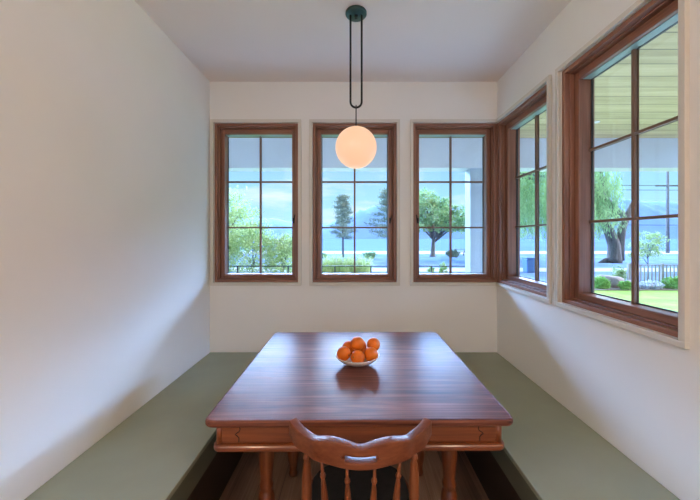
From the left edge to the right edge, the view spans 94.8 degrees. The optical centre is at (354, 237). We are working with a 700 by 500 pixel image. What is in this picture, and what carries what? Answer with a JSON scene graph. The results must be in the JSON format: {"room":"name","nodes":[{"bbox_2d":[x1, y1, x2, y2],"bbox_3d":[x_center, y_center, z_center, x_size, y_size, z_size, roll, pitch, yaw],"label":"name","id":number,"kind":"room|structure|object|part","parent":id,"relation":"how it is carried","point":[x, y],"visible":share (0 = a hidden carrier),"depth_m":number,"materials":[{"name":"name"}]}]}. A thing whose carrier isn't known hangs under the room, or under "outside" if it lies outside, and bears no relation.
{"room":"dining room","nodes":[
{"label":"dining room","id":0,"kind":"room"},
{"bbox_2d":[0,0,209,499],"bbox_3d":[-1.145,0.070,1.310,0.160,2.440,2.120,0,0,0],"label":"wall","id":1,"kind":"structure","parent":0,"point":[105,120],"depth_m":1.30,"materials":[{"name":"paint"}]},
{"bbox_2d":[135,0,570,81],"bbox_3d":[0.000,-1.200,-0.835,6.400,0.100,6.730,0,0,0],"label":"ceiling","id":2,"kind":"structure","parent":0,"point":[226,40],"depth_m":1.84,"materials":[{"name":"paint"}]},
{"bbox_2d":[335,5,376,168],"bbox_3d":[0.008,-0.752,1.640,0.211,0.795,0.211,0,0,0],"label":"pendant lamp","id":3,"kind":"object","parent":2,"relation":"hanging from","point":[356,146],"visible":1,"depth_m":1.58,"materials":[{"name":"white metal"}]},
{"bbox_3d":[0.008,-0.897,1.640,0.067,0.475,0.010,0,0,0],"label":"loop rod","id":4,"kind":"part","parent":3,"relation":"part of","materials":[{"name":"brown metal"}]},
{"bbox_3d":[0.008,-0.460,1.640,0.211,0.211,0.211,0,0,0],"label":"globe","id":5,"kind":"part","parent":3,"relation":"part of","materials":[{"name":"white"}]},
{"bbox_2d":[210,82,496,351],"bbox_3d":[-0.007,0.070,2.450,2.435,2.440,0.160,0,0,0],"label":"wall","id":6,"kind":"structure","parent":0,"point":[242,318],"depth_m":2.37,"materials":[{"name":"paint"}]},
{"bbox_2d":[210,119,300,285],"bbox_3d":[-0.723,-0.260,2.441,0.664,1.218,0.174,0,0,0],"label":"window","id":7,"kind":"structure","parent":6,"relation":"in","point":[224,128],"depth_m":2.40,"materials":[{"name":"brown wood"}]},
{"bbox_3d":[-0.723,-0.260,2.458,0.506,1.120,0.073,0,0,0],"label":"sash rail","id":8,"kind":"part","parent":7,"relation":"part of","materials":[{"name":"brown wood"}]},
{"bbox_2d":[309,119,399,285],"bbox_3d":[0.001,-0.260,2.441,0.664,1.218,0.174,0,0,0],"label":"window","id":9,"kind":"structure","parent":6,"relation":"in","point":[388,128],"depth_m":2.38,"materials":[{"name":"brown wood"}]},
{"bbox_3d":[0.001,-0.260,2.458,0.506,1.120,0.073,0,0,0],"label":"sash rail","id":10,"kind":"part","parent":9,"relation":"part of","materials":[{"name":"brown wood"}]},
{"bbox_2d":[410,119,497,285],"bbox_3d":[0.729,-0.260,2.441,0.642,1.218,0.174,0,0,0],"label":"window","id":11,"kind":"structure","parent":6,"relation":"in","point":[486,129],"depth_m":2.42,"materials":[{"name":"brown wood"}]},
{"bbox_3d":[0.740,-0.260,2.458,0.506,1.120,0.073,0,0,0],"label":"sash rail","id":12,"kind":"part","parent":11,"relation":"part of","materials":[{"name":"brown wood"}]},
{"bbox_2d":[497,123,497,281],"bbox_3d":[1.131,-0.260,2.450,0.159,1.174,0.159,0,0,0],"label":"trim","id":13,"kind":"structure","parent":6,"relation":"attached to","point":[497,123],"depth_m":2.37,"materials":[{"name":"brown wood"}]},
{"bbox_2d":[219,451,488,499],"bbox_3d":[0.000,1.340,-0.835,6.400,0.100,6.730,0,0,0],"label":"floor","id":14,"kind":"structure","parent":0,"point":[243,484],"depth_m":1.72,"materials":[{"name":"brown wood"}]},
{"bbox_2d":[24,352,679,499],"bbox_3d":[-0.007,1.065,1.334,2.112,0.449,2.068,0,0,0],"label":"bench","id":15,"kind":"object","parent":14,"relation":"on","point":[164,450],"visible":0.48,"depth_m":1.31,"materials":[{"name":"green fabric"}]},
{"bbox_3d":[-0.002,1.076,1.161,1.371,0.426,1.662,0,0,0],"label":"panel","id":16,"kind":"part","parent":15,"relation":"part of","materials":[{"name":"paint"}]},
{"bbox_2d":[205,332,512,499],"bbox_3d":[0.012,0.910,1.377,0.914,0.760,0.891,0,0,0],"label":"dining table","id":17,"kind":"object","parent":14,"relation":"on","point":[415,376],"visible":0.86,"depth_m":1.08,"materials":[{"name":"brown wood"}]},
{"bbox_3d":[-0.330,0.962,1.207,0.066,0.656,0.066,0,0,0],"label":"leg","id":18,"kind":"part","parent":17,"relation":"part of","materials":[{"name":"brown wood"}]},
{"bbox_3d":[-0.334,0.962,1.752,0.066,0.656,0.066,0,0,0],"label":"leg","id":19,"kind":"part","parent":17,"relation":"part of","materials":[{"name":"brown wood"}]},
{"bbox_2d":[335,347,379,366],"bbox_3d":[0.012,0.508,1.352,0.187,0.042,0.187,0,0,0],"label":"fruit bowl","id":20,"kind":"object","parent":17,"relation":"on","point":[349,362],"visible":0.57,"depth_m":1.28,"materials":[{"name":"white ceramic"}]},
{"bbox_2d":[337,346,350,360],"bbox_3d":[-0.044,0.477,1.330,0.053,0.058,0.058,0,0,38],"label":"orange","id":21,"kind":"object","parent":20,"relation":"on","point":[343,353],"visible":0.97,"depth_m":1.31,"materials":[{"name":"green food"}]},
{"bbox_2d":[343,341,354,353],"bbox_3d":[-0.024,0.476,1.398,0.058,0.058,0.054,0,0,31],"label":"orange","id":22,"kind":"object","parent":20,"relation":"in","point":[347,343],"visible":0.3,"depth_m":1.38,"materials":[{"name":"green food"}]},
{"bbox_2d":[351,336,363,349],"bbox_3d":[0.012,0.445,1.360,0.058,0.058,0.054,0,0,-37],"label":"orange","id":23,"kind":"object","parent":20,"relation":"in","point":[357,343],"visible":0.96,"depth_m":1.34,"materials":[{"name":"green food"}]},
{"bbox_2d":[351,350,364,362],"bbox_3d":[0.014,0.485,1.309,0.058,0.058,0.055,0,0,27],"label":"orange","id":24,"kind":"object","parent":20,"relation":"in","point":[357,356],"visible":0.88,"depth_m":1.29,"materials":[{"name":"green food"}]},
{"bbox_2d":[361,340,366,351],"bbox_3d":[0.024,0.475,1.414,0.058,0.058,0.055,0,0,8],"label":"orange","id":25,"kind":"object","parent":20,"relation":"in","point":[363,349],"visible":0.28,"depth_m":1.40,"materials":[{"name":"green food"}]},
{"bbox_2d":[364,347,377,360],"bbox_3d":[0.068,0.479,1.326,0.058,0.058,0.055,0,0,-40],"label":"orange","id":26,"kind":"object","parent":20,"relation":"in","point":[370,353],"visible":0.92,"depth_m":1.31,"materials":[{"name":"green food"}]},
{"bbox_2d":[367,337,379,349],"bbox_3d":[0.081,0.456,1.378,0.058,0.058,0.054,0,0,-42],"label":"orange","id":27,"kind":"object","parent":20,"relation":"on","point":[372,342],"visible":0.85,"depth_m":1.36,"materials":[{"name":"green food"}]},
{"bbox_3d":[0.012,0.623,1.377,0.876,0.022,0.853,0,0,0],"label":"apron moulding","id":28,"kind":"part","parent":17,"relation":"part of","materials":[{"name":"brown wood"}]},
{"bbox_3d":[0.352,0.962,1.758,0.066,0.656,0.066,0,0,0],"label":"leg","id":29,"kind":"part","parent":17,"relation":"part of","materials":[{"name":"brown wood"}]},
{"bbox_3d":[0.356,0.962,1.213,0.066,0.656,0.066,0,0,0],"label":"leg","id":30,"kind":"part","parent":17,"relation":"part of","materials":[{"name":"brown wood"}]},
{"bbox_2d":[289,417,431,499],"bbox_3d":[0.016,0.890,0.990,0.386,0.791,0.420,0,0,0],"label":"spindle chair","id":31,"kind":"object","parent":14,"relation":"on","point":[345,477],"visible":1,"depth_m":0.84,"materials":[{"name":"brown wood"}]},
{"bbox_3d":[-0.128,0.696,0.867,0.030,0.298,0.063,0,0,0],"label":"post","id":32,"kind":"part","parent":31,"relation":"part of","materials":[{"name":"brown wood"}]},
{"bbox_3d":[0.016,0.530,0.836,0.386,0.070,0.111,0,0,0],"label":"rail","id":33,"kind":"part","parent":31,"relation":"part of","materials":[{"name":"brown wood"}]},
{"bbox_3d":[0.016,0.855,1.015,0.350,0.034,0.350,0,0,0],"label":"seat","id":34,"kind":"part","parent":31,"relation":"part of","materials":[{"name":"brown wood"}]},
{"bbox_2d":[312,465,408,499],"bbox_3d":[0.016,0.827,1.015,0.320,0.022,0.320,0,0,0],"label":"cushion","id":35,"kind":"object","parent":31,"relation":"on","point":[360,484],"depth_m":1.07,"materials":[{"name":"black fabric"}]},
{"bbox_3d":[0.160,0.696,0.867,0.030,0.298,0.063,0,0,0],"label":"post","id":36,"kind":"part","parent":31,"relation":"part of","materials":[{"name":"brown wood"}]},
{"bbox_2d":[229,24,677,137],"bbox_3d":[-0.500,-1.460,1.970,11.000,0.100,5.140,0,0,0],"label":"ceiling","id":37,"kind":"structure","parent":0,"point":[658,59],"depth_m":3.16,"materials":[{"name":"brown wood"}]},
{"bbox_2d":[497,0,699,499],"bbox_3d":[1.130,0.070,1.310,0.160,2.440,2.120,0,0,0],"label":"wall","id":38,"kind":"structure","parent":0,"point":[640,393],"depth_m":1.35,"materials":[{"name":"paint"}]},
{"bbox_2d":[496,75,551,303],"bbox_3d":[1.121,-0.260,2.042,0.174,1.218,0.657,0,0,0],"label":"window","id":39,"kind":"structure","parent":38,"relation":"in","point":[509,176],"depth_m":2.27,"materials":[{"name":"brown wood"}]},
{"bbox_3d":[1.139,-0.260,2.053,0.073,1.120,0.521,0,0,0],"label":"sash rail","id":40,"kind":"part","parent":39,"relation":"part of","materials":[{"name":"brown wood"}]},
{"bbox_2d":[555,0,689,348],"bbox_3d":[1.121,-0.260,1.335,0.174,1.218,0.654,0,0,0],"label":"window","id":41,"kind":"structure","parent":38,"relation":"in","point":[656,17],"depth_m":1.36,"materials":[{"name":"brown wood"}]},
{"bbox_3d":[1.139,-0.260,1.335,0.073,1.120,0.496,0,0,0],"label":"sash rail","id":42,"kind":"part","parent":41,"relation":"part of","materials":[{"name":"brown wood"}]},
{"bbox_3d":[-0.500,1.425,1.920,11.000,0.230,5.840,0,0,0],"label":"porch deck","id":43,"kind":"object","parent":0,"visible":0},
{"bbox_2d":[465,168,481,272],"bbox_3d":[1.750,0.160,4.670,0.220,2.299,0.220,0,0,0],"label":"porch post","id":44,"kind":"object","parent":43,"relation":"on","point":[473,191],"visible":0.42,"depth_m":4.56,"materials":[{"name":"paint"}]},
{"bbox_2d":[229,138,677,171],"bbox_3d":[-0.475,-1.250,4.670,11.050,0.520,0.260,0,0,0],"label":"beam","id":45,"kind":"structure","parent":44,"relation":"on","point":[655,154],"depth_m":4.54,"materials":[{"name":"paint"}]},
{"label":"outside","id":46,"kind":"structure","parent":0,"visible":0},
{"bbox_2d":[233,251,677,253],"bbox_3d":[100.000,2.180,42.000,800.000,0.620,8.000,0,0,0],"label":"beach","id":47,"kind":"structure","parent":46,"point":[326,252],"depth_m":41.52},
{"bbox_2d":[597,172,677,252],"bbox_3d":[40.100,-3.210,40.017,24.202,10.200,0.433,0,0,0],"label":"utility pole","id":48,"kind":"object","parent":47,"relation":"on","point":[667,185],"visible":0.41,"depth_m":39.90,"materials":[{"name":"brown wood"}]},
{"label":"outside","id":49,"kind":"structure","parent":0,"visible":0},
{"bbox_2d":[230,198,677,238],"bbox_3d":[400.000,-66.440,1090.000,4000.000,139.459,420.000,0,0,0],"label":"hills","id":50,"kind":"structure","parent":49,"point":[646,208],"depth_m":943.93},
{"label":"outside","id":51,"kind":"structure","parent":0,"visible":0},
{"bbox_2d":[240,239,677,250],"bbox_3d":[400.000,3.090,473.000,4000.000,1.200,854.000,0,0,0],"label":"lake","id":52,"kind":"structure","parent":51,"point":[327,244],"depth_m":115.14,"materials":[{"name":"liquid"}]},
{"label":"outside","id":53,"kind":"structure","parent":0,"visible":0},
{"bbox_2d":[594,290,677,311],"bbox_3d":[5.000,2.040,8.320,38.000,0.300,6.560,0,0,0],"label":"lawn","id":54,"kind":"structure","parent":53,"point":[666,299],"depth_m":10.40,"materials":[{"name":"green plant"}]},
{"bbox_2d":[229,266,464,272],"bbox_3d":[-0.200,1.387,10.200,9.600,1.025,0.050,0,0,0],"label":"rail fence","id":55,"kind":"object","parent":54,"relation":"on","point":[229,266],"visible":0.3,"depth_m":10.18,"materials":[{"name":"brown metal"}]},
{"bbox_3d":[-0.200,0.890,10.200,9.600,0.030,0.040,0,0,0],"label":"rail","id":56,"kind":"part","parent":55,"relation":"part of","materials":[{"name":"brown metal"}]},
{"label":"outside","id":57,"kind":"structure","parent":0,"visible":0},
{"bbox_2d":[594,287,677,289],"bbox_3d":[5.000,2.030,12.400,38.000,0.320,1.600,0,0,0],"label":"garden bed","id":58,"kind":"object","parent":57,"point":[618,288],"depth_m":11.69,"materials":[{"name":"soil"}]},
{"bbox_2d":[229,226,245,272],"bbox_3d":[-5.583,0.717,12.888,2.580,2.697,2.091,0,0,0],"label":"shrub","id":59,"kind":"object","parent":58,"relation":"on","point":[232,270],"visible":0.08,"depth_m":12.83,"materials":[{"name":"green plant"}]},
{"bbox_2d":[229,219,281,272],"bbox_3d":[-4.044,0.645,12.813,2.217,2.934,2.331,0,0,41],"label":"shrub","id":60,"kind":"object","parent":58,"relation":"on","point":[255,247],"visible":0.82,"depth_m":12.55,"materials":[{"name":"green plant"}]},
{"bbox_3d":[-4.060,0.752,12.787,0.788,2.296,0.480,0,0,0],"label":"stem","id":61,"kind":"part","parent":60,"relation":"part of","materials":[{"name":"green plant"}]},
{"bbox_2d":[262,232,291,272],"bbox_3d":[-2.868,0.882,12.922,1.849,2.300,1.880,0,0,28],"label":"shrub","id":62,"kind":"object","parent":58,"relation":"on","point":[285,250],"visible":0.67,"depth_m":12.56,"materials":[{"name":"green plant"}]},
{"bbox_2d":[322,255,335,272],"bbox_3d":[-1.028,1.225,11.917,0.879,1.289,0.903,0,0,0],"label":"ornamental grass","id":63,"kind":"object","parent":58,"relation":"on","point":[326,269],"depth_m":11.71,"materials":[{"name":"plant"}]},
{"bbox_2d":[325,253,346,272],"bbox_3d":[-0.728,1.210,12.009,0.919,1.320,0.862,0,0,0],"label":"ornamental grass","id":64,"kind":"object","parent":58,"relation":"on","point":[334,263],"depth_m":11.79,"materials":[{"name":"plant"}]},
{"bbox_2d":[337,253,353,272],"bbox_3d":[-0.340,1.219,11.909,0.832,1.302,0.861,0,0,0],"label":"ornamental grass","id":65,"kind":"object","parent":58,"relation":"on","point":[344,269],"depth_m":11.73,"materials":[{"name":"plant"}]},
{"bbox_2d":[344,254,365,272],"bbox_3d":[0.020,1.224,11.986,0.855,1.292,0.844,0,0,0],"label":"ornamental grass","id":66,"kind":"object","parent":58,"relation":"on","point":[357,258],"depth_m":11.83,"materials":[{"name":"plant"}]},
{"bbox_2d":[356,255,375,272],"bbox_3d":[0.351,1.252,11.887,0.899,1.236,0.843,0,0,0],"label":"ornamental grass","id":67,"kind":"object","parent":58,"relation":"on","point":[366,269],"depth_m":11.72,"materials":[{"name":"plant"}]},
{"bbox_2d":[426,267,434,272],"bbox_3d":[2.858,1.466,12.005,0.359,0.868,0.384,0,0,0],"label":"flowering plant","id":68,"kind":"object","parent":58,"relation":"on","point":[433,268],"visible":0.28,"depth_m":11.97,"materials":[{"name":"green plant"}]},
{"bbox_2d":[438,261,447,272],"bbox_3d":[3.299,1.385,12.001,0.373,1.030,0.339,0,0,45],"label":"flowering plant","id":69,"kind":"object","parent":58,"relation":"on","point":[441,269],"visible":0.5,"depth_m":11.98,"materials":[{"name":"green plant"}]},
{"bbox_2d":[594,275,611,288],"bbox_3d":[9.145,1.685,11.972,0.627,0.629,0.537,0,0,0],"label":"shrub","id":70,"kind":"object","parent":58,"relation":"on","point":[600,282],"visible":0.94,"depth_m":11.85,"materials":[{"name":"green plant"}]},
{"bbox_2d":[594,275,624,287],"bbox_3d":[9.802,1.661,12.425,1.026,0.475,0.667,0,0,27],"label":"boulder","id":71,"kind":"object","parent":58,"relation":"on","point":[614,279],"visible":0.44,"depth_m":12.12,"materials":[{"name":"stone"}]},
{"bbox_2d":[610,265,626,279],"bbox_3d":[10.619,1.542,12.931,0.605,0.912,0.659,0,0,44],"label":"shrub","id":72,"kind":"object","parent":58,"relation":"on","point":[620,273],"visible":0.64,"depth_m":12.86,"materials":[{"name":"green plant"}]},
{"bbox_2d":[617,280,630,289],"bbox_3d":[9.837,1.756,11.716,0.500,0.468,0.418,0,0,0],"label":"shrub","id":73,"kind":"object","parent":58,"relation":"on","point":[624,285],"visible":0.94,"depth_m":11.64,"materials":[{"name":"green plant"}]},
{"bbox_2d":[639,279,664,288],"bbox_3d":[11.005,1.768,11.927,0.855,0.438,0.659,0,0,0],"label":"flowering shrub","id":74,"kind":"object","parent":58,"relation":"on","point":[648,284],"visible":0.97,"depth_m":11.82,"materials":[{"name":"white plant"}]},
{"bbox_2d":[627,263,677,282],"bbox_3d":[13.360,1.435,12.615,5.310,0.890,0.090,0,0,0],"label":"picket fence","id":75,"kind":"object","parent":58,"relation":"on","point":[661,266],"visible":0.32,"depth_m":12.57,"materials":[{"name":"white wood"}]},
{"bbox_3d":[10.750,1.435,12.615,0.090,0.890,0.090,0,0,0],"label":"post","id":76,"kind":"part","parent":75,"relation":"part of","materials":[{"name":"white wood"}]},
{"bbox_3d":[13.375,1.062,12.620,5.250,0.045,0.040,0,0,0],"label":"rail","id":77,"kind":"part","parent":75,"relation":"part of","materials":[{"name":"white wood"}]},
{"bbox_3d":[12.055,1.435,12.615,0.090,0.890,0.090,0,0,0],"label":"post","id":78,"kind":"part","parent":75,"relation":"part of","materials":[{"name":"white wood"}]},
{"bbox_2d":[659,276,677,288],"bbox_3d":[11.919,1.705,11.995,0.826,0.581,0.815,0,0,-36],"label":"shrub","id":79,"kind":"object","parent":58,"relation":"on","point":[672,283],"visible":0.59,"depth_m":11.93,"materials":[{"name":"green plant"}]},
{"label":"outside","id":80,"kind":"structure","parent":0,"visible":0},
{"bbox_2d":[229,254,677,281],"bbox_3d":[25.000,2.105,25.600,170.000,0.370,24.800,0,0,0],"label":"gravel ground","id":81,"kind":"structure","parent":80,"point":[380,259],"depth_m":25.23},
{"bbox_2d":[229,185,266,255],"bbox_3d":[-6.674,-0.423,14.000,5.829,4.747,3.748,0,0,0],"label":"leafy tree","id":82,"kind":"object","parent":81,"relation":"on","point":[237,215],"visible":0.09,"depth_m":13.91,"materials":[{"name":"green plant"}]},
{"bbox_2d":[328,194,358,256],"bbox_3d":[-1.242,-1.225,31.932,3.347,6.350,3.317,0,0,0],"label":"pine tree","id":83,"kind":"object","parent":81,"relation":"on","point":[342,201],"visible":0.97,"depth_m":31.76,"materials":[{"name":"green plant"}]},
{"bbox_2d":[362,252,375,258],"bbox_3d":[1.365,1.573,29.994,1.439,0.856,1.050,0,0,0],"label":"bush","id":84,"kind":"object","parent":81,"relation":"on","point":[366,254],"visible":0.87,"depth_m":29.90,"materials":[{"name":"green plant"}]},
{"bbox_2d":[363,187,386,238],"bbox_3d":[2.889,-1.292,28.118,4.072,6.484,3.764,0,0,-25],"label":"pine tree","id":85,"kind":"object","parent":81,"relation":"on","point":[384,192],"visible":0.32,"depth_m":27.86,"materials":[{"name":"green plant"}]},
{"bbox_2d":[419,187,464,256],"bbox_3d":[9.105,-1.666,33.113,9.322,7.232,4.412,0,0,-4],"label":"shade tree","id":86,"kind":"object","parent":81,"relation":"on","point":[437,213],"visible":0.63,"depth_m":32.47,"materials":[{"name":"green plant"}]},
{"bbox_2d":[445,249,460,256],"bbox_3d":[9.887,1.575,32.398,1.583,0.912,1.041,0,0,0],"label":"bush","id":87,"kind":"object","parent":81,"relation":"on","point":[455,253],"visible":0.68,"depth_m":32.24,"materials":[{"name":"green plant"}]},
{"bbox_2d":[521,257,534,272],"bbox_3d":[9.800,1.500,18.025,0.640,0.840,0.610,0,0,0],"label":"bin","id":88,"kind":"object","parent":81,"relation":"on","point":[528,263],"visible":0.78,"depth_m":17.79,"materials":[{"name":"blue plastic"}]},
{"bbox_2d":[520,172,630,262],"bbox_3d":[15.616,-2.289,24.727,11.529,9.144,7.352,0,0,18],"label":"willow tree","id":89,"kind":"object","parent":81,"relation":"on","point":[605,207],"visible":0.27,"depth_m":23.52,"materials":[{"name":"green plant"}]},
{"bbox_2d":[626,231,670,264],"bbox_3d":[12.117,0.817,13.293,1.570,2.267,1.017,0,0,0],"label":"young tree","id":90,"kind":"object","parent":81,"relation":"on","point":[650,236],"visible":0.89,"depth_m":13.20,"materials":[{"name":"green plant"}]},
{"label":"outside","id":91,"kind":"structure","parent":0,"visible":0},
{"bbox_2d":[231,268,676,271],"bbox_3d":[25.000,1.912,19.400,170.000,0.015,2.200,0,0,0],"label":"path","id":92,"kind":"structure","parent":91,"point":[375,269],"depth_m":19.47,"materials":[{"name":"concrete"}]}
]}

